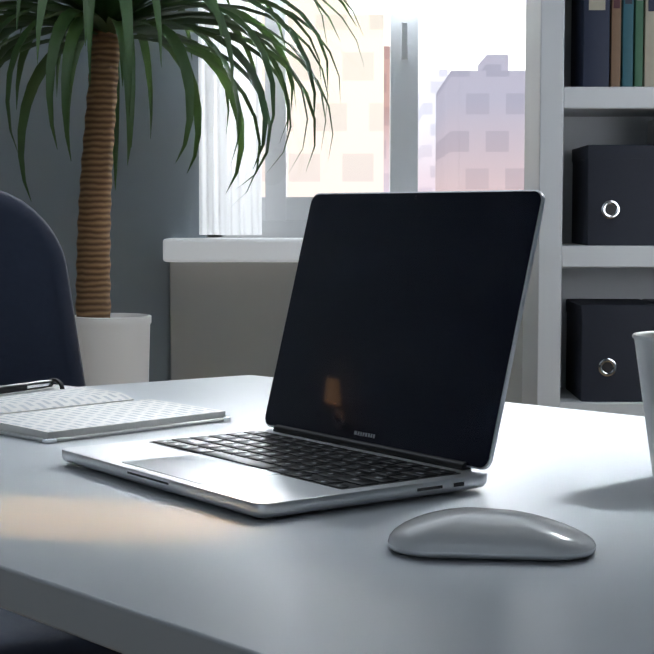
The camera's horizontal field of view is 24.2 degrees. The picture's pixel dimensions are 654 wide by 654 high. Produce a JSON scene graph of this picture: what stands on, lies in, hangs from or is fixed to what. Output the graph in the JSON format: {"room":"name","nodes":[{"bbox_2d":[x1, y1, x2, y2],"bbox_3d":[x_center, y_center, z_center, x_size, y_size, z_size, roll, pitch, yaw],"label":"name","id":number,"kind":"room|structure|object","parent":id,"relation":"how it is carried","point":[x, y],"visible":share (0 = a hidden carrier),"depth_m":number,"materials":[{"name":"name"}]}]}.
{"room":"office","nodes":[
{"label":"office","id":0,"kind":"room"},
{"bbox_2d":[0,0,207,381],"bbox_3d":[-0.245,-0.820,5.506,4.650,2.700,0.250,0,4,1],"label":"wall","id":1,"kind":"structure","parent":0,"point":[155,198],"depth_m":5.41,"materials":[{"name":"paint"}]},
{"bbox_2d":[198,0,261,234],"bbox_3d":[0.450,-1.177,5.269,2.250,1.715,0.056,0,4,1],"label":"sheer curtain","id":2,"kind":"object","parent":1,"relation":"hanging from","point":[219,214],"visible":0.71,"depth_m":5.33,"materials":[{"name":"white fabric"}]},
{"bbox_2d":[163,238,302,261],"bbox_3d":[0.516,-0.274,5.376,2.160,0.080,0.300,0,4,1],"label":"window sill","id":3,"kind":"structure","parent":1,"relation":"attached to","point":[231,249],"depth_m":5.25,"materials":[{"name":"white"}]},
{"bbox_2d":[170,262,522,403],"bbox_3d":[0.519,0.104,5.423,2.155,0.670,0.025,0,4,1],"label":"wall","id":4,"kind":"structure","parent":1,"relation":"attached to","point":[227,319],"depth_m":5.42,"materials":[{"name":"paint"}]},
{"bbox_2d":[207,0,525,237],"bbox_3d":[0.533,-1.082,5.425,1.930,1.525,0.110,0,4,1],"label":"window","id":5,"kind":"structure","parent":1,"relation":"in","point":[284,215],"depth_m":5.44,"materials":[{"name":"white plastic"}]},
{"bbox_3d":[-0.323,0.855,1.949,4.650,0.100,7.600,0,4,1],"label":"floor","id":6,"kind":"structure","parent":0,"visible":0},
{"bbox_2d":[0,191,121,653],"bbox_3d":[-0.483,0.310,1.948,0.558,0.984,0.576,-3,5,-33],"label":"chair","id":7,"kind":"object","parent":6,"relation":"on","point":[39,340],"visible":0.23,"depth_m":2.20,"materials":[{"name":"blue fabric"}]},
{"bbox_2d":[0,0,377,385],"bbox_3d":[-0.640,-0.426,4.390,1.568,2.085,1.559,0,4,1],"label":"palm plant","id":8,"kind":"object","parent":6,"relation":"on","point":[114,348],"visible":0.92,"depth_m":4.36,"materials":[{"name":"green plant"}]},
{"bbox_2d":[0,375,653,653],"bbox_3d":[0.212,0.492,1.176,0.929,0.740,1.856,-4,6,-42],"label":"desk","id":9,"kind":"object","parent":6,"relation":"on","point":[118,564],"visible":0.54,"depth_m":0.92,"materials":[{"name":"laminate"}]},
{"bbox_2d":[0,378,230,442],"bbox_3d":[-0.291,0.080,1.558,0.244,0.023,0.313,-4,6,-44],"label":"notebook","id":10,"kind":"object","parent":9,"relation":"on","point":[46,411],"visible":1,"depth_m":1.52,"materials":[{"name":"paper"}]},
{"bbox_2d":[62,190,544,517],"bbox_3d":[-0.028,0.004,1.217,0.266,0.226,0.304,-3,5,-36],"label":"laptop","id":11,"kind":"object","parent":9,"relation":"on","point":[392,372],"visible":1,"depth_m":1.23,"materials":[{"name":"silver metal"}]},
{"bbox_2d":[388,507,595,560],"bbox_3d":[0.102,0.126,0.943,0.128,0.026,0.064,0,4,6],"label":"mouse","id":12,"kind":"object","parent":9,"relation":"on","point":[477,533],"visible":1,"depth_m":0.92,"materials":[{"name":"white plastic"}]},
{"bbox_2d":[632,331,653,475],"bbox_3d":[0.286,0.062,1.196,0.093,0.113,0.093,0,4,1],"label":"cup","id":13,"kind":"object","parent":9,"relation":"on","point":[644,343],"visible":1,"depth_m":1.18,"materials":[{"name":"white ceramic"}]},
{"bbox_2d":[522,0,653,416],"bbox_3d":[0.917,-0.351,3.667,0.868,2.045,0.330,0,4,1],"label":"bookshelf","id":14,"kind":"object","parent":6,"relation":"on","point":[588,310],"visible":0.65,"depth_m":3.54,"materials":[{"name":"white wood"}]},
{"bbox_2d":[571,0,653,86],"bbox_3d":[0.932,-0.710,3.618,0.677,0.295,0.241,0,4,1],"label":"books","id":15,"kind":"object","parent":14,"relation":"on","point":[612,41],"depth_m":3.51,"materials":[{"name":"paper"}]},
{"label":"outside","id":16,"kind":"structure","parent":0,"visible":0},
{"bbox_2d":[261,0,524,196],"bbox_3d":[10.275,2.063,108.198,32.697,41.368,124.000,0,4,1],"label":"city","id":17,"kind":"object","parent":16,"point":[503,83],"depth_m":45.75,"materials":[{"name":"multicoloured"}]}
]}

